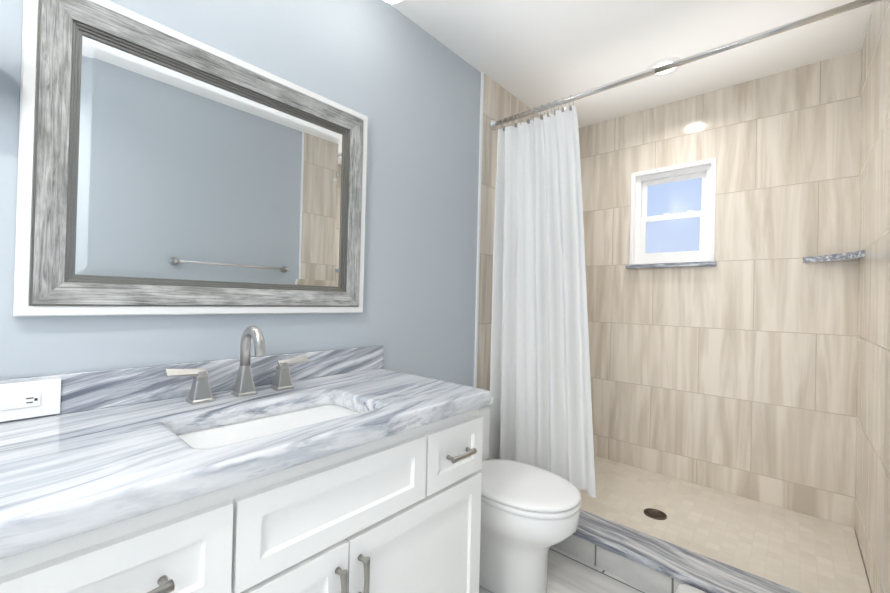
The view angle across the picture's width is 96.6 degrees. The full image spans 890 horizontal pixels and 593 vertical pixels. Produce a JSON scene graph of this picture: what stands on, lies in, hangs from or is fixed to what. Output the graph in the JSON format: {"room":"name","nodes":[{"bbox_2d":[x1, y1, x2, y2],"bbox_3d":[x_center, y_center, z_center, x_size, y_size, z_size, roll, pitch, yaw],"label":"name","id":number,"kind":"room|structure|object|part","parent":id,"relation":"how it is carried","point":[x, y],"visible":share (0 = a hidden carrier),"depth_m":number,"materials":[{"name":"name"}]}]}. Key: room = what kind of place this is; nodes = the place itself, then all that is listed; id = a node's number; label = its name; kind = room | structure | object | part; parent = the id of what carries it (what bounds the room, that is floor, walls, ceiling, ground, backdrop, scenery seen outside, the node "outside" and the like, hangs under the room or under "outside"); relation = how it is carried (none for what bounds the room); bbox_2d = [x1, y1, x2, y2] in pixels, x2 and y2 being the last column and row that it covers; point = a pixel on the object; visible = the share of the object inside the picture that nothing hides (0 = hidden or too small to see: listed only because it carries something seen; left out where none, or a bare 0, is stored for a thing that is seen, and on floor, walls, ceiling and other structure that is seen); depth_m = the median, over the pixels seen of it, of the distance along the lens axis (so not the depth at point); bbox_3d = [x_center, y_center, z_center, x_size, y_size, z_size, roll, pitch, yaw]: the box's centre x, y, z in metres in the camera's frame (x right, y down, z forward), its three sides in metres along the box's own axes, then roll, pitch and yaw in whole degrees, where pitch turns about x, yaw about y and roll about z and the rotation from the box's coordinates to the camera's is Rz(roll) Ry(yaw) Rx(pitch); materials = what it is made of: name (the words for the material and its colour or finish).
{"room":"bathroom","nodes":[
{"label":"bathroom","id":0,"kind":"room"},
{"bbox_2d":[0,0,480,386],"bbox_3d":[-0.445,-0.044,1.573,0.100,2.440,3.970,1,-1,41],"label":"wall","id":1,"kind":"structure","parent":0,"point":[408,88],"depth_m":1.63,"materials":[{"name":"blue paint"}]},
{"bbox_2d":[13,0,367,316],"bbox_3d":[-0.639,-0.339,1.242,0.036,0.788,0.947,1,-1,41],"label":"mirror","id":2,"kind":"object","parent":1,"relation":"attached to","point":[163,170],"visible":1,"depth_m":1.11,"materials":[{"name":"grey wood"}]},
{"bbox_3d":[-0.647,-0.340,1.249,0.003,0.590,0.749,1,-1,41],"label":"glass","id":3,"kind":"part","parent":2,"relation":"part of","materials":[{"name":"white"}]},
{"bbox_2d":[0,345,383,422],"bbox_3d":[-0.744,0.239,1.144,0.021,0.094,1.443,1,-1,41],"label":"backsplash","id":4,"kind":"structure","parent":1,"relation":"attached to","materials":[{"name":"stone"}]},
{"bbox_2d":[0,379,60,421],"bbox_3d":[-0.969,0.233,0.866,0.010,0.082,0.188,1,-1,41],"label":"electrical outlet","id":5,"kind":"object","parent":4,"relation":"in","point":[24,400],"visible":1,"depth_m":0.90,"materials":[{"name":"white plastic"}]},
{"bbox_2d":[474,72,483,387],"bbox_3d":[0.179,-0.024,2.195,0.012,2.440,0.012,1,-1,41],"label":"trim","id":6,"kind":"structure","parent":1,"relation":"attached to","point":[478,230],"depth_m":2.19,"materials":[{"name":"white plastic"}]},
{"bbox_2d":[477,74,539,459],"bbox_3d":[0.513,-0.013,2.575,0.010,2.440,1.000,1,-1,41],"label":"wall tiles","id":7,"kind":"structure","parent":1,"relation":"attached to","point":[500,102],"depth_m":2.26,"materials":[{"name":"beige tile"}]},
{"bbox_2d":[479,546,651,592],"bbox_3d":[0.148,1.226,1.013,1.762,0.080,3.970,1,-1,41],"label":"floor","id":8,"kind":"structure","parent":0,"point":[567,573],"depth_m":1.69,"materials":[{"name":"tile"}]},
{"bbox_2d":[0,402,489,592],"bbox_3d":[-0.549,0.754,0.948,0.586,0.830,1.430,1,-1,41],"label":"bathroom vanity","id":9,"kind":"object","parent":8,"relation":"on","point":[350,470],"depth_m":0.85,"materials":[{"name":"white wood"}]},
{"bbox_3d":[-0.500,0.463,0.622,0.020,0.172,0.304,1,-1,41],"label":"drawer","id":10,"kind":"part","parent":9,"relation":"part of","materials":[{"name":"white wood"}]},
{"bbox_3d":[-0.479,0.464,0.604,0.034,0.018,0.107,1,-1,41],"label":"handle","id":11,"kind":"part","parent":9,"relation":"part of","materials":[{"name":"grey metal"}]},
{"bbox_2d":[0,366,490,549],"bbox_3d":[-0.536,0.314,0.961,0.577,0.050,1.448,1,-1,41],"label":"countertop","id":12,"kind":"structure","parent":9,"relation":"on","point":[68,469],"depth_m":0.79,"materials":[{"name":"white stone"}]},
{"bbox_2d":[164,326,311,401],"bbox_3d":[-0.560,0.187,1.148,0.143,0.206,0.396,1,-1,41],"label":"faucet","id":13,"kind":"object","parent":12,"relation":"on","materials":[{"name":"silver metal"}]},
{"bbox_2d":[188,402,351,445],"bbox_3d":[-0.416,0.409,1.007,0.300,0.156,0.490,1,-1,41],"label":"sink","id":14,"kind":"object","parent":12,"relation":"in","point":[238,427],"depth_m":1.07,"materials":[{"name":"white ceramic"}]},
{"bbox_3d":[-0.319,0.811,0.833,0.020,0.488,0.250,1,-1,41],"label":"door","id":15,"kind":"part","parent":9,"relation":"part of","materials":[{"name":"white wood"}]},
{"bbox_3d":[-0.232,0.666,0.888,0.034,0.107,0.017,1,-1,41],"label":"handle","id":16,"kind":"part","parent":9,"relation":"part of","materials":[{"name":"grey metal"}]},
{"bbox_3d":[-0.191,0.667,0.934,0.034,0.107,0.017,1,-1,41],"label":"handle","id":17,"kind":"part","parent":9,"relation":"part of","materials":[{"name":"grey metal"}]},
{"bbox_3d":[-0.063,0.820,1.123,0.020,0.488,0.518,1,-1,41],"label":"door","id":18,"kind":"part","parent":9,"relation":"part of","materials":[{"name":"white wood"}]},
{"bbox_3d":[0.030,0.481,1.222,0.020,0.172,0.260,1,-1,41],"label":"drawer","id":19,"kind":"part","parent":9,"relation":"part of","materials":[{"name":"white wood"}]},
{"bbox_3d":[0.052,0.481,1.206,0.034,0.018,0.107,1,-1,41],"label":"handle","id":20,"kind":"part","parent":9,"relation":"part of","materials":[{"name":"grey metal"}]},
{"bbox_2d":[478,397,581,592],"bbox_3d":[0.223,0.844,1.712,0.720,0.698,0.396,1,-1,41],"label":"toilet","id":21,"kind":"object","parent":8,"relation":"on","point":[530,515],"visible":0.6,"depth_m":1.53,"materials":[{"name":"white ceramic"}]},
{"bbox_3d":[0.033,0.667,1.885,0.189,0.277,0.380,1,-1,41],"label":"tank","id":22,"kind":"part","parent":21,"relation":"part of","materials":[{"name":"white ceramic"}]},
{"bbox_3d":[0.306,0.767,1.641,0.500,0.020,0.378,1,-1,41],"label":"lid","id":23,"kind":"part","parent":21,"relation":"part of","materials":[{"name":"white ceramic"}]},
{"bbox_3d":[0.252,0.997,1.682,0.626,0.393,0.374,1,-1,41],"label":"bowl","id":24,"kind":"part","parent":21,"relation":"part of","materials":[{"name":"white ceramic"}]},
{"bbox_3d":[0.305,0.791,1.641,0.504,0.019,0.382,1,-1,41],"label":"seat","id":25,"kind":"part","parent":21,"relation":"part of","materials":[{"name":"white plastic"}]},
{"bbox_2d":[552,509,801,592],"bbox_3d":[0.809,1.140,1.759,1.558,0.135,0.196,1,-1,41],"label":"shower curb","id":26,"kind":"object","parent":8,"relation":"on","point":[652,564],"visible":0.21,"depth_m":1.65,"materials":[{"name":"stone"}]},
{"bbox_2d":[579,456,870,592],"bbox_3d":[1.136,1.159,2.130,1.538,0.120,0.788,1,-1,41],"label":"shower floor","id":27,"kind":"structure","parent":8,"relation":"on","point":[799,552],"depth_m":1.89,"materials":[{"name":"tile"}]},
{"bbox_2d":[644,508,666,519],"bbox_3d":[1.057,1.093,1.995,0.104,0.005,0.104,1,-1,41],"label":"shower drain","id":28,"kind":"object","parent":27,"relation":"on","point":[656,514],"visible":1,"depth_m":1.99,"materials":[{"name":"brown metal"}]},
{"bbox_2d":[387,0,873,127],"bbox_3d":[0.208,-1.293,1.033,1.762,0.080,3.970,1,-1,41],"label":"ceiling","id":29,"kind":"structure","parent":0,"point":[531,54],"depth_m":1.91,"materials":[{"name":"white paint"}]},
{"bbox_2d":[384,0,400,2],"bbox_3d":[-0.455,-1.159,1.088,0.120,0.216,0.934,1,-1,41],"label":"ceiling light","id":30,"kind":"object","parent":29,"relation":"hanging from","point":[392,1],"visible":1,"depth_m":1.41,"materials":[{"name":"white metal"}]},
{"bbox_2d":[646,57,681,75],"bbox_3d":[1.165,-1.216,2.109,0.170,0.010,0.170,1,-1,41],"label":"recessed light","id":31,"kind":"object","parent":29,"relation":"in","point":[661,62],"visible":0.6,"depth_m":2.09,"materials":[{"name":"white"}]},
{"bbox_2d":[578,50,861,527],"bbox_3d":[1.459,0.009,2.473,1.562,2.440,0.100,1,-1,41],"label":"wall","id":32,"kind":"structure","parent":0,"point":[734,371],"depth_m":2.22,"materials":[{"name":"tile"}]},
{"bbox_2d":[626,261,716,268],"bbox_3d":[1.389,-0.192,2.461,0.493,0.027,0.060,1,-1,41],"label":"window ledge","id":33,"kind":"object","parent":32,"relation":"attached to","point":[677,265],"visible":0.98,"depth_m":2.42,"materials":[{"name":"stone"}]},
{"bbox_2d":[631,160,713,263],"bbox_3d":[1.435,-0.502,2.507,0.445,0.596,0.102,1,-1,41],"label":"window","id":34,"kind":"structure","parent":32,"relation":"in","point":[678,235],"depth_m":2.51,"materials":[{"name":"white plastic"}]},
{"bbox_2d":[629,173,632,264],"bbox_3d":[1.230,-0.512,2.620,0.012,0.608,0.006,1,-1,41],"label":"bead","id":35,"kind":"object","parent":34,"relation":"attached to","point":[630,255],"visible":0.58,"depth_m":2.62,"materials":[{"name":"white plastic"}]},
{"bbox_3d":[1.299,-0.504,2.649,0.028,0.572,0.060,1,-1,41],"label":"frame","id":36,"kind":"part","parent":34,"relation":"part of","materials":[{"name":"white plastic"}]},
{"bbox_2d":[640,217,645,258],"bbox_3d":[1.308,-0.385,2.620,0.036,0.278,0.022,1,-1,41],"label":"window frame","id":37,"kind":"structure","parent":34,"relation":"attached to","point":[643,238],"depth_m":2.61,"materials":[{"name":"white plastic"}]},
{"bbox_2d":[642,182,647,216],"bbox_3d":[1.332,-0.625,2.641,0.030,0.273,0.022,1,-1,41],"label":"window frame","id":38,"kind":"structure","parent":34,"relation":"attached to","point":[644,199],"depth_m":2.63,"materials":[{"name":"white plastic"}]},
{"bbox_2d":[645,251,698,258],"bbox_3d":[1.431,-0.262,2.508,0.301,0.036,0.020,1,-1,41],"label":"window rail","id":39,"kind":"structure","parent":34,"relation":"attached to","point":[672,254],"depth_m":2.50,"materials":[{"name":"white plastic"}]},
{"bbox_3d":[1.439,-0.230,2.517,0.365,0.028,0.058,1,-1,41],"label":"frame","id":40,"kind":"part","parent":34,"relation":"part of","materials":[{"name":"white plastic"}]},
{"bbox_2d":[646,211,699,221],"bbox_3d":[1.437,-0.504,2.510,0.301,0.036,0.020,1,-1,41],"label":"window rail","id":41,"kind":"object","parent":34,"relation":"attached to","point":[692,214],"depth_m":2.50,"materials":[{"name":"white plastic"}]},
{"bbox_2d":[635,161,710,176],"bbox_3d":[1.442,-0.794,2.510,0.421,0.012,0.102,1,-1,41],"label":"window reveal top","id":42,"kind":"object","parent":34,"relation":"attached to","point":[675,169],"visible":0.57,"depth_m":2.46,"materials":[{"name":"white plastic"}]},
{"bbox_3d":[1.434,-0.383,2.509,0.301,0.206,0.004,1,-1,41],"label":"glass","id":43,"kind":"part","parent":34,"relation":"part of","materials":[{"name":"glass"}]},
{"bbox_2d":[633,158,713,174],"bbox_3d":[1.408,-0.807,2.471,0.445,0.012,0.006,1,-1,41],"label":"bead","id":44,"kind":"object","parent":34,"relation":"attached to","point":[706,160],"visible":1,"depth_m":2.45,"materials":[{"name":"white plastic"}]},
{"bbox_3d":[1.452,-0.773,2.522,0.365,0.028,0.058,1,-1,41],"label":"window frame","id":45,"kind":"part","parent":34,"relation":"part of","materials":[{"name":"white wood"}]},
{"bbox_3d":[1.460,-0.744,2.531,0.305,0.030,0.020,1,-1,41],"label":"upper window top rail","id":46,"kind":"part","parent":34,"relation":"part of","materials":[{"name":"white wood"}]},
{"bbox_3d":[1.457,-0.623,2.530,0.305,0.213,0.004,1,-1,41],"label":"glass","id":47,"kind":"part","parent":34,"relation":"part of","materials":[{"name":"glass"}]},
{"bbox_2d":[699,210,705,255],"bbox_3d":[1.561,-0.381,2.397,0.036,0.278,0.022,1,-1,41],"label":"window frame","id":48,"kind":"structure","parent":34,"relation":"attached to","point":[702,236],"depth_m":2.39,"materials":[{"name":"white plastic"}]},
{"bbox_2d":[701,172,706,209],"bbox_3d":[1.583,-0.621,2.419,0.030,0.273,0.022,1,-1,41],"label":"window frame","id":49,"kind":"structure","parent":34,"relation":"attached to","point":[703,192],"depth_m":2.41,"materials":[{"name":"white plastic"}]},
{"bbox_3d":[1.593,-0.499,2.389,0.028,0.572,0.060,1,-1,41],"label":"frame","id":50,"kind":"part","parent":34,"relation":"part of","materials":[{"name":"white plastic"}]},
{"bbox_2d":[712,158,715,260],"bbox_3d":[1.572,-0.506,2.317,0.012,0.608,0.006,1,-1,41],"label":"bead","id":51,"kind":"object","parent":34,"relation":"attached to","point":[714,206],"visible":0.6,"depth_m":2.31,"materials":[{"name":"white plastic"}]},
{"bbox_3d":[0.801,-0.023,0.473,0.100,2.440,3.970,1,-1,41],"label":"wall","id":52,"kind":"structure","parent":0,"visible":0},
{"bbox_2d":[803,250,864,262],"bbox_3d":[1.852,-0.190,1.903,0.200,0.030,0.240,1,-1,41],"label":"corner shelf","id":53,"kind":"object","parent":52,"relation":"attached to","point":[851,256],"visible":1,"depth_m":1.91,"materials":[{"name":"stone"}]},
{"bbox_2d":[854,0,889,592],"bbox_3d":[1.603,0.004,1.465,0.010,2.440,1.220,1,-1,41],"label":"wall tiles","id":54,"kind":"structure","parent":52,"relation":"attached to","point":[872,497],"depth_m":1.52,"materials":[{"name":"beige tile"}]},
{"bbox_2d":[488,0,889,497],"bbox_3d":[0.829,-0.039,1.760,1.541,1.943,0.096,1,-1,41],"label":"shower curtain","id":55,"kind":"object","parent":54,"relation":"attached to","point":[541,405],"visible":1,"depth_m":2.04,"materials":[{"name":"white fabric"}]},
{"bbox_3d":[0.853,-0.978,1.769,1.541,0.064,0.064,1,-1,41],"label":"rod","id":56,"kind":"part","parent":55,"relation":"part of","materials":[{"name":"silver metal"}]}
]}

